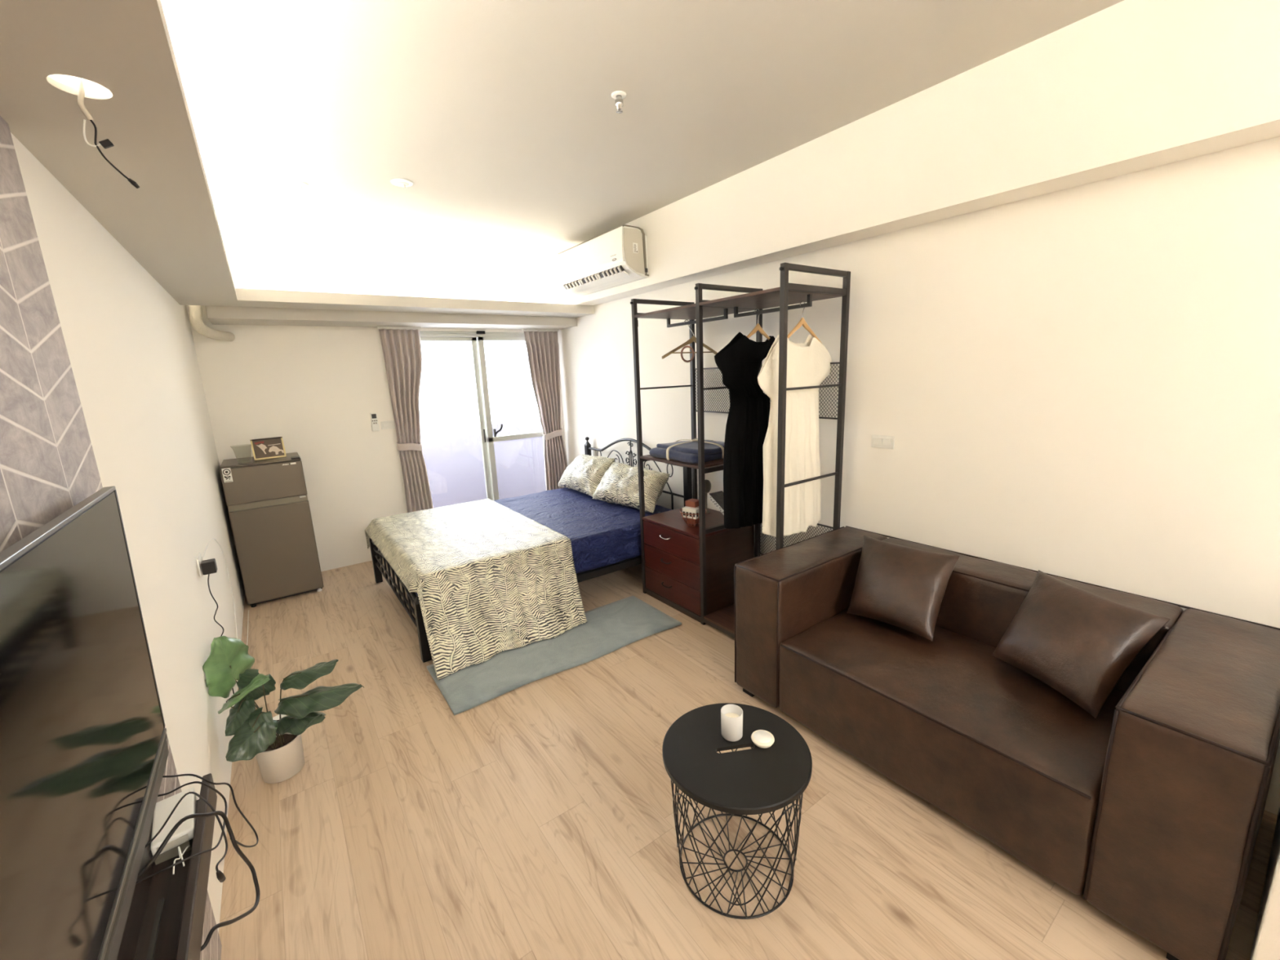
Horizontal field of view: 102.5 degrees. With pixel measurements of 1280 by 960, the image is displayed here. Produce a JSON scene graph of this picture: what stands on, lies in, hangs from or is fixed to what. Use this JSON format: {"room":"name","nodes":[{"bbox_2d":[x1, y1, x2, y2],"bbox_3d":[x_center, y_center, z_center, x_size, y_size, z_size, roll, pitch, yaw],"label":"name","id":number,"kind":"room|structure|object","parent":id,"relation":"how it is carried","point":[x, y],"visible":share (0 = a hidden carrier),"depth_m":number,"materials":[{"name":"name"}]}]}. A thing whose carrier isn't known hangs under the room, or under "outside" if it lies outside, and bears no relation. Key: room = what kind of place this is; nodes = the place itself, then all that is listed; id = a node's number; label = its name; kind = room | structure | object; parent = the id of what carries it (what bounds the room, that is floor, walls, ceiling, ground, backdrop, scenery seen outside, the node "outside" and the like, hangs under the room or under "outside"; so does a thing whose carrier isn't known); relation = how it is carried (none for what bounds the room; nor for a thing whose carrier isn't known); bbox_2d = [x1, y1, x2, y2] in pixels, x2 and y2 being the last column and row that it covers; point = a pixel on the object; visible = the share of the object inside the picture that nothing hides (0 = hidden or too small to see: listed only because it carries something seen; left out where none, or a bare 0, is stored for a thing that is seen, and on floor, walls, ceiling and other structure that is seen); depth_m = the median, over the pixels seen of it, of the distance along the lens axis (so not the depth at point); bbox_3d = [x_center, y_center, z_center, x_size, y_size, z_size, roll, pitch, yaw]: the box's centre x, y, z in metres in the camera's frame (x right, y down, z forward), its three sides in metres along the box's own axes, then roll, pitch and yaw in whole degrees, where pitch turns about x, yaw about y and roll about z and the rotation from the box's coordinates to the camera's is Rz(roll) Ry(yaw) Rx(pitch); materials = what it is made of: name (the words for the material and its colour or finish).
{"room":"studio apartment","nodes":[
{"label":"studio apartment","id":0,"kind":"room"},
{"bbox_2d":[10,74,244,932],"bbox_3d":[-0.818,0.171,0.478,0.150,2.634,8.575,-11,14,-35],"label":"wall","id":1,"kind":"structure","parent":0,"point":[131,352],"depth_m":1.70,"materials":[{"name":"white paint"}]},
{"bbox_2d":[0,115,222,959],"bbox_3d":[0.226,0.662,-0.734,0.009,2.089,4.975,-11,14,-35],"label":"tile panel","id":2,"kind":"object","parent":1,"relation":"attached to","point":[48,466],"visible":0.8,"depth_m":0.96,"materials":[{"name":"grey tile"}]},
{"bbox_2d":[0,485,168,959],"bbox_3d":[-0.807,0.400,0.717,0.052,0.634,1.035,-11,14,-35],"label":"television","id":3,"kind":"object","parent":2,"relation":"attached to","point":[84,751],"visible":1,"depth_m":0.72,"materials":[{"name":"black"}]},
{"bbox_2d":[116,773,217,959],"bbox_3d":[-0.571,0.804,0.527,0.096,0.185,1.680,-11,14,-35],"label":"tv stand","id":4,"kind":"object","parent":2,"relation":"attached to","point":[165,921],"visible":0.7,"depth_m":0.95,"materials":[{"name":"grey"}]},
{"bbox_2d":[150,786,196,864],"bbox_3d":[-1.008,0.751,1.116,0.069,0.053,0.156,-12,15,-39],"label":"box","id":5,"kind":"object","parent":4,"relation":"on","point":[183,837],"visible":0.75,"depth_m":1.09,"materials":[{"name":"white plastic"}]},
{"bbox_2d":[172,844,190,874],"bbox_3d":[-0.903,0.742,1.012,0.012,0.042,0.102,-10,14,-33],"label":"wires","id":6,"kind":"object","parent":4,"relation":"in","point":[180,854],"visible":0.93,"depth_m":1.01,"materials":[{"name":"white plastic"}]},
{"bbox_2d":[135,781,226,884],"bbox_3d":[-0.918,0.699,1.031,0.116,0.114,0.243,-11,14,-35],"label":"cable","id":7,"kind":"object","parent":4,"relation":"on","point":[193,782],"visible":0.82,"depth_m":1.06,"materials":[{"name":"black plastic"}]},
{"bbox_2d":[144,791,227,882],"bbox_3d":[-0.870,0.714,1.022,0.138,0.135,0.117,-3,12,-3],"label":"cable","id":8,"kind":"object","parent":4,"relation":"hanging from","point":[220,876],"visible":0.91,"depth_m":1.03,"materials":[{"name":"black plastic"}]},
{"bbox_2d":[136,810,259,951],"bbox_3d":[-0.827,0.796,1.014,0.115,0.291,0.234,-1,12,4],"label":"power cable","id":9,"kind":"object","parent":4,"relation":"hanging from","point":[220,813],"visible":0.91,"depth_m":1.03,"materials":[{"name":"black plastic"}]},
{"bbox_2d":[162,773,258,847],"bbox_3d":[-0.977,0.780,1.158,0.142,0.307,0.187,-11,14,-35],"label":"cable","id":10,"kind":"object","parent":4,"relation":"hanging from","point":[181,775],"visible":0.87,"depth_m":1.20,"materials":[{"name":"black plastic"}]},
{"bbox_2d":[195,552,202,576],"bbox_3d":[-1.945,0.373,2.274,0.012,0.080,0.120,-11,14,-35],"label":"wall socket","id":11,"kind":"object","parent":1,"relation":"attached to","point":[199,558],"visible":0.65,"depth_m":2.24,"materials":[{"name":"white plastic"}]},
{"bbox_2d":[188,305,235,341],"bbox_3d":[-3.011,-1.142,3.601,0.082,0.310,0.351,-3,12,-5],"label":"insulated pipe","id":12,"kind":"object","parent":1,"relation":"attached to","point":[195,312],"visible":0.88,"depth_m":3.49,"materials":[{"name":"beige plastic"}]},
{"bbox_2d":[200,558,234,693],"bbox_3d":[-1.776,0.767,2.254,0.331,0.815,0.068,7,15,37],"label":"power adapter","id":13,"kind":"object","parent":1,"relation":"attached to","point":[209,566],"visible":0.58,"depth_m":2.25,"materials":[{"name":"black plastic"}]},
{"bbox_2d":[202,537,248,644],"bbox_3d":[-2.366,0.628,2.969,0.021,0.838,1.471,-11,14,-35],"label":"cord","id":14,"kind":"object","parent":1,"relation":"attached to","point":[212,538],"visible":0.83,"depth_m":3.02,"materials":[{"name":"white plastic"}]},
{"bbox_2d":[0,0,594,317],"bbox_3d":[0.516,-0.819,1.000,2.900,0.073,7.822,-11,14,-35],"label":"ceiling","id":15,"kind":"structure","parent":0,"point":[169,224],"depth_m":1.13,"materials":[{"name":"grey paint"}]},
{"bbox_2d":[75,76,139,188],"bbox_3d":[-0.983,-0.644,0.944,0.062,0.191,0.013,-11,14,-35],"label":"loose wire","id":16,"kind":"object","parent":15,"relation":"hanging from","point":[106,144],"visible":0.96,"depth_m":0.93,"materials":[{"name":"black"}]},
{"bbox_2d":[186,305,564,571],"bbox_3d":[-2.050,-0.662,4.685,2.900,2.634,0.150,-11,14,-35],"label":"wall","id":17,"kind":"structure","parent":0,"point":[316,388],"depth_m":4.22,"materials":[{"name":"white paint"}]},
{"bbox_2d":[369,412,379,431],"bbox_3d":[-2.287,-0.501,4.427,0.058,0.160,0.028,-11,14,-35],"label":"remote control","id":18,"kind":"object","parent":17,"relation":"attached to","point":[375,426],"visible":1,"depth_m":4.42,"materials":[{"name":"white plastic"}]},
{"bbox_2d":[380,420,395,429],"bbox_3d":[-2.203,-0.482,4.502,0.120,0.070,0.012,-11,14,-35],"label":"light switch","id":19,"kind":"object","parent":17,"relation":"attached to","point":[384,424],"visible":0.87,"depth_m":4.50,"materials":[{"name":"white plastic"}]},
{"bbox_2d":[419,330,543,500],"bbox_3d":[-1.505,-0.441,5.095,1.500,1.992,0.161,-11,14,-35],"label":"window frame","id":20,"kind":"structure","parent":17,"relation":"in","point":[481,336],"depth_m":5.03,"materials":[{"name":"silver metal"}]},
{"bbox_2d":[217,218,559,303],"bbox_3d":[-1.919,-1.695,4.225,2.900,0.434,0.440,-11,14,-35],"label":"ceiling","id":21,"kind":"structure","parent":0,"point":[265,256],"depth_m":3.91,"materials":[{"name":"white paint"}]},
{"bbox_2d":[204,305,577,329],"bbox_3d":[-1.859,-1.400,4.327,2.775,0.189,0.433,-11,14,-35],"label":"beam","id":22,"kind":"structure","parent":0,"point":[216,315],"depth_m":4.00,"materials":[{"name":"grey paint"}]},
{"bbox_2d":[377,326,433,512],"bbox_3d":[-2.013,-0.332,4.578,0.342,1.990,0.112,-11,14,-35],"label":"curtain","id":23,"kind":"object","parent":22,"relation":"hanging from","point":[402,348],"visible":0.83,"depth_m":4.49,"materials":[{"name":"fabric"}]},
{"bbox_2d":[522,328,568,490],"bbox_3d":[-0.949,-0.532,5.329,0.393,1.990,0.112,-10,14,-33],"label":"curtain","id":24,"kind":"object","parent":22,"relation":"hanging from","point":[542,345],"visible":0.86,"depth_m":5.26,"materials":[{"name":"fabric"}]},
{"bbox_2d":[420,418,546,507],"bbox_3d":[-1.974,-0.100,6.028,4.700,1.060,0.150,-11,14,-35],"label":"parapet","id":25,"kind":"object","parent":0,"point":[453,455],"visible":0.21,"depth_m":5.97,"materials":[{"name":"paint"}]},
{"bbox_2d":[542,428,544,453],"bbox_3d":[-0.938,-0.904,6.055,0.150,2.540,0.795,-11,14,-35],"label":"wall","id":26,"kind":"structure","parent":0,"point":[542,428],"depth_m":6.42,"materials":[{"name":"white paint"}]},
{"bbox_2d":[83,0,1124,255],"bbox_3d":[0.361,-1.382,1.069,3.200,0.130,8.575,-11,14,-35],"label":"ceiling","id":27,"kind":"structure","parent":0,"point":[504,122],"depth_m":2.02,"materials":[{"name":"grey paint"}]},
{"bbox_2d":[611,90,626,113],"bbox_3d":[-0.083,-1.503,2.050,0.060,0.062,0.060,-11,14,-35],"label":"sprinkler","id":28,"kind":"object","parent":27,"relation":"attached to","point":[618,95],"visible":1,"depth_m":2.04,"materials":[{"name":"white plastic"}]},
{"bbox_2d":[555,0,1279,305],"bbox_3d":[1.605,-1.290,1.715,0.184,0.472,7.815,-11,14,-35],"label":"beam","id":29,"kind":"structure","parent":27,"relation":"attached to","point":[1127,86],"depth_m":1.90,"materials":[{"name":"white paint"}]},
{"bbox_2d":[557,224,648,296],"bbox_3d":[-0.316,-1.670,3.981,0.226,0.330,0.973,-11,14,-35],"label":"air conditioner","id":30,"kind":"object","parent":29,"relation":"attached to","point":[617,256],"visible":1,"depth_m":3.77,"materials":[{"name":"white plastic"}]},
{"bbox_2d":[218,558,1277,959],"bbox_3d":[0.467,1.277,1.627,3.200,0.100,8.575,-11,14,-35],"label":"floor","id":31,"kind":"structure","parent":0,"point":[534,820],"depth_m":1.75,"materials":[{"name":"brown wood"}]},
{"bbox_2d":[219,452,324,607],"bbox_3d":[-2.777,0.346,3.901,0.470,1.041,0.493,-11,14,-35],"label":"refrigerator","id":32,"kind":"object","parent":31,"relation":"on","point":[267,501],"visible":1,"depth_m":3.70,"materials":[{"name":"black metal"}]},
{"bbox_2d":[222,469,230,481],"bbox_3d":[-2.813,-0.033,3.501,0.042,0.086,0.001,-11,14,-35],"label":"print","id":33,"kind":"object","parent":32,"relation":"attached to","point":[226,473],"depth_m":3.50,"materials":[{"name":"white paper"}]},
{"bbox_2d":[249,436,286,461],"bbox_3d":[-2.722,-0.230,3.765,0.194,0.154,0.071,-12,15,-38],"label":"picture frame","id":34,"kind":"object","parent":32,"relation":"on","point":[268,448],"visible":1,"depth_m":3.76,"materials":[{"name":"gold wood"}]},
{"bbox_2d":[272,714,286,721],"bbox_3d":[-1.615,1.111,2.299,0.042,0.110,0.065,8,16,41],"label":"power strip","id":35,"kind":"object","parent":31,"relation":"on","point":[276,717],"visible":0.06,"depth_m":2.29,"materials":[{"name":"white plastic"}]},
{"bbox_2d":[202,635,364,783],"bbox_3d":[-1.370,0.910,2.018,0.604,0.600,0.290,-1,12,8],"label":"potted plant","id":36,"kind":"object","parent":31,"relation":"on","point":[277,746],"visible":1,"depth_m":2.03,"materials":[{"name":"green plant"}]},
{"bbox_2d":[368,436,692,662],"bbox_3d":[-0.864,0.279,3.965,2.026,0.997,1.528,-11,14,-35],"label":"frame","id":37,"kind":"object","parent":31,"relation":"on","point":[425,653],"visible":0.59,"depth_m":3.63,"materials":[{"name":"black metal"}]},
{"bbox_2d":[373,545,417,627],"bbox_3d":[-1.654,0.662,3.451,0.020,0.219,1.440,-11,14,-35],"label":"grille","id":38,"kind":"object","parent":37,"relation":"attached to","point":[377,555],"depth_m":3.42,"materials":[{"name":"black metal"}]},
{"bbox_2d":[415,487,673,596],"bbox_3d":[-0.848,0.400,3.981,1.915,0.267,1.526,-11,14,-35],"label":"mattress","id":39,"kind":"object","parent":37,"relation":"on","point":[601,533],"visible":0.23,"depth_m":3.74,"materials":[{"name":"blue fabric"}]},
{"bbox_2d":[364,498,587,679],"bbox_3d":[-1.210,0.605,3.599,0.992,0.497,1.803,-11,14,-35],"label":"blanket","id":40,"kind":"object","parent":39,"relation":"on","point":[489,579],"visible":1,"depth_m":3.10,"materials":[{"name":"beige fabric"}]},
{"bbox_2d":[558,454,614,497],"bbox_3d":[-0.495,-0.060,4.659,0.310,0.340,0.700,-11,14,-35],"label":"pillow","id":41,"kind":"object","parent":39,"relation":"on","point":[584,473],"visible":0.92,"depth_m":4.47,"materials":[{"name":"beige fabric"}]},
{"bbox_2d":[592,462,670,512],"bbox_3d":[-0.086,0.046,4.118,0.313,0.319,0.773,-12,15,-39],"label":"pillow","id":42,"kind":"object","parent":39,"relation":"on","point":[619,485],"visible":0.88,"depth_m":3.97,"materials":[{"name":"beige fabric"}]},
{"bbox_2d":[426,595,681,715],"bbox_3d":[-0.457,0.961,3.010,1.390,0.018,0.526,-11,14,-35],"label":"rug","id":43,"kind":"object","parent":31,"relation":"on","point":[609,628],"visible":0.77,"depth_m":2.90,"materials":[{"name":"grey carpet"}]},
{"bbox_2d":[642,507,754,622],"bbox_3d":[0.385,0.542,3.515,0.508,0.570,0.578,-11,14,-35],"label":"base cabinet","id":44,"kind":"object","parent":31,"relation":"on","point":[671,546],"visible":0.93,"depth_m":3.31,"materials":[{"name":"brown wood"}]},
{"bbox_2d":[680,508,706,526],"bbox_3d":[0.344,0.242,3.318,0.176,0.095,0.176,-11,14,-35],"label":"wire basket","id":45,"kind":"object","parent":44,"relation":"on","point":[691,514],"visible":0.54,"depth_m":3.27,"materials":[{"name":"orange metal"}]},
{"bbox_2d":[682,506,698,524],"bbox_3d":[0.340,0.227,3.311,0.106,0.108,0.089,7,15,38],"label":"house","id":46,"kind":"object","parent":45,"relation":"in","point":[686,509],"visible":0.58,"depth_m":3.28,"materials":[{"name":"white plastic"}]},
{"bbox_2d":[685,498,698,507],"bbox_3d":[0.345,0.149,3.327,0.075,0.037,0.075,7,15,38],"label":"box","id":47,"kind":"object","parent":46,"relation":"on","point":[694,503],"visible":0.8,"depth_m":3.30,"materials":[{"name":"brown"}]},
{"bbox_2d":[704,480,711,513],"bbox_3d":[0.459,0.112,3.593,0.069,0.233,0.096,-4,12,-9],"label":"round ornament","id":48,"kind":"object","parent":44,"relation":"on","point":[708,485],"visible":0.56,"depth_m":3.55,"materials":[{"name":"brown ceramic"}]},
{"bbox_2d":[707,490,724,515],"bbox_3d":[0.575,0.168,3.482,0.123,0.147,0.206,-11,14,-35],"label":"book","id":49,"kind":"object","parent":44,"relation":"on","point":[717,498],"visible":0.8,"depth_m":3.48,"materials":[{"name":"grey paper"}]},
{"bbox_2d":[662,702,812,919],"bbox_3d":[0.298,1.020,1.605,0.444,0.417,0.444,-11,14,-35],"label":"side table","id":50,"kind":"object","parent":31,"relation":"on","point":[755,780],"visible":0.96,"depth_m":1.50,"materials":[{"name":"black metal"}]},
{"bbox_2d":[720,704,742,741],"bbox_3d":[0.288,0.762,1.611,0.068,0.085,0.068,-11,14,-35],"label":"candle","id":51,"kind":"object","parent":50,"relation":"on","point":[731,715],"visible":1,"depth_m":1.59,"materials":[{"name":"white wax"}]},
{"bbox_2d":[751,729,774,748],"bbox_3d":[0.378,0.799,1.583,0.070,0.018,0.070,-11,14,-35],"label":"jar cover","id":52,"kind":"object","parent":50,"relation":"on","point":[764,739],"visible":1,"depth_m":1.57,"materials":[{"name":"white ceramic"}]},
{"bbox_2d":[630,262,850,638],"bbox_3d":[0.541,-0.124,3.149,0.530,2.010,1.212,-11,14,-35],"label":"clothes rack","id":53,"kind":"object","parent":31,"relation":"on","point":[722,620],"visible":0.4,"depth_m":2.89,"materials":[{"name":"grey metal"}]},
{"bbox_2d":[640,454,723,469],"bbox_3d":[0.378,-0.151,3.385,0.514,0.015,0.583,-11,14,-35],"label":"shelf","id":54,"kind":"object","parent":53,"relation":"attached to","point":[709,464],"depth_m":3.16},
{"bbox_2d":[648,438,724,462],"bbox_3d":[0.346,-0.206,3.342,0.417,0.117,0.484,-11,14,-35],"label":"folded blanket","id":55,"kind":"object","parent":53,"relation":"on","point":[686,451],"visible":0.77,"depth_m":3.22,"materials":[{"name":"blue fabric"}]},
{"bbox_2d":[662,320,717,359],"bbox_3d":[0.329,-0.903,3.286,0.455,0.240,0.062,-9,13,-28],"label":"clothes hanger","id":56,"kind":"object","parent":53,"relation":"hanging from","point":[693,338],"visible":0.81,"depth_m":3.25,"materials":[{"name":"brown wood"}]},
{"bbox_2d":[680,345,694,362],"bbox_3d":[0.301,-0.798,3.253,0.105,0.105,0.013,-9,14,-29],"label":"ring","id":57,"kind":"object","parent":56,"relation":"hanging from","point":[686,346],"visible":1,"depth_m":3.25,"materials":[{"name":"brown"}]},
{"bbox_2d":[634,303,756,319],"bbox_3d":[0.343,-1.043,3.198,0.514,0.015,0.583,-11,14,-35],"label":"shelf","id":58,"kind":"object","parent":53,"relation":"attached to","point":[687,312],"depth_m":3.14,"materials":[{"name":"black metal"}]},
{"bbox_2d":[703,604,734,634],"bbox_3d":[0.763,0.850,3.105,0.514,0.015,0.548,-11,14,-35],"label":"shelf","id":59,"kind":"object","parent":53,"relation":"attached to","point":[723,620],"depth_m":3.14,"materials":[{"name":"brown wood"}]},
{"bbox_2d":[746,308,769,340],"bbox_3d":[0.654,-0.821,2.845,0.400,0.245,0.013,-11,14,-35],"label":"clothes hanger","id":60,"kind":"object","parent":53,"relation":"hanging from","point":[757,327],"visible":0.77,"depth_m":2.83,"materials":[{"name":"brown wood"}]},
{"bbox_2d":[714,332,775,528],"bbox_3d":[0.603,-0.274,2.906,0.492,1.088,0.133,-11,14,-35],"label":"dress","id":61,"kind":"object","parent":60,"relation":"hanging from","point":[739,362],"visible":0.95,"depth_m":2.85,"materials":[{"name":"black fabric"}]},
{"bbox_2d":[699,287,842,309],"bbox_3d":[0.691,-0.958,2.726,0.514,0.015,0.548,-11,14,-35],"label":"shelf","id":62,"kind":"object","parent":53,"relation":"attached to","point":[769,298],"depth_m":2.67,"materials":[{"name":"black metal"}]},
{"bbox_2d":[787,301,822,343],"bbox_3d":[0.822,-0.776,2.601,0.395,0.245,0.011,-11,14,-35],"label":"clothes hanger","id":63,"kind":"object","parent":53,"relation":"hanging from","point":[802,322],"visible":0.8,"depth_m":2.59,"materials":[{"name":"brown wood"}]},
{"bbox_2d":[757,333,831,537],"bbox_3d":[0.818,-0.227,2.696,0.597,1.053,0.134,-11,14,-35],"label":"dress","id":64,"kind":"object","parent":63,"relation":"hanging from","point":[808,362],"visible":0.84,"depth_m":2.64,"materials":[{"name":"white fabric"}]},
{"bbox_2d":[734,525,1279,959],"bbox_3d":[1.276,0.756,2.073,0.906,0.672,1.614,-11,14,-35],"label":"sofa","id":65,"kind":"object","parent":31,"relation":"on","point":[1150,807],"visible":0.89,"depth_m":1.60,"materials":[{"name":"brown leather"}]},
{"bbox_2d":[846,534,959,641],"bbox_3d":[1.138,0.465,2.292,0.293,0.313,0.470,-11,14,-35],"label":"leather cushion","id":66,"kind":"object","parent":65,"relation":"on","point":[900,586],"visible":1,"depth_m":2.20,"materials":[{"name":"brown leather"}]},
{"bbox_2d":[991,569,1170,718],"bbox_3d":[1.499,0.550,1.809,0.312,0.306,0.397,-6,12,-18],"label":"leather cushion","id":67,"kind":"object","parent":65,"relation":"on","point":[1079,642],"visible":1,"depth_m":1.72,"materials":[{"name":"brown leather"}]},
{"bbox_2d":[1249,807,1279,959],"bbox_3d":[1.872,0.895,1.182,0.940,0.720,0.505,-11,14,-35],"label":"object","id":68,"kind":"object","parent":31,"relation":"on","point":[1266,941],"visible":1,"depth_m":1.13,"materials":[{"name":"white paint"}]},
{"bbox_2d":[557,136,1279,815],"bbox_3d":[1.647,-0.291,2.214,0.150,2.634,8.575,-11,14,-35],"label":"wall","id":69,"kind":"structure","parent":0,"point":[1081,383],"depth_m":2.05,"materials":[{"name":"white paint"}]},
{"bbox_2d":[871,434,894,448],"bbox_3d":[1.253,-0.197,2.655,0.013,0.066,0.122,-11,14,-35],"label":"light switch","id":70,"kind":"object","parent":69,"relation":"attached to","point":[877,441],"visible":1,"depth_m":2.65,"materials":[{"name":"white plastic"}]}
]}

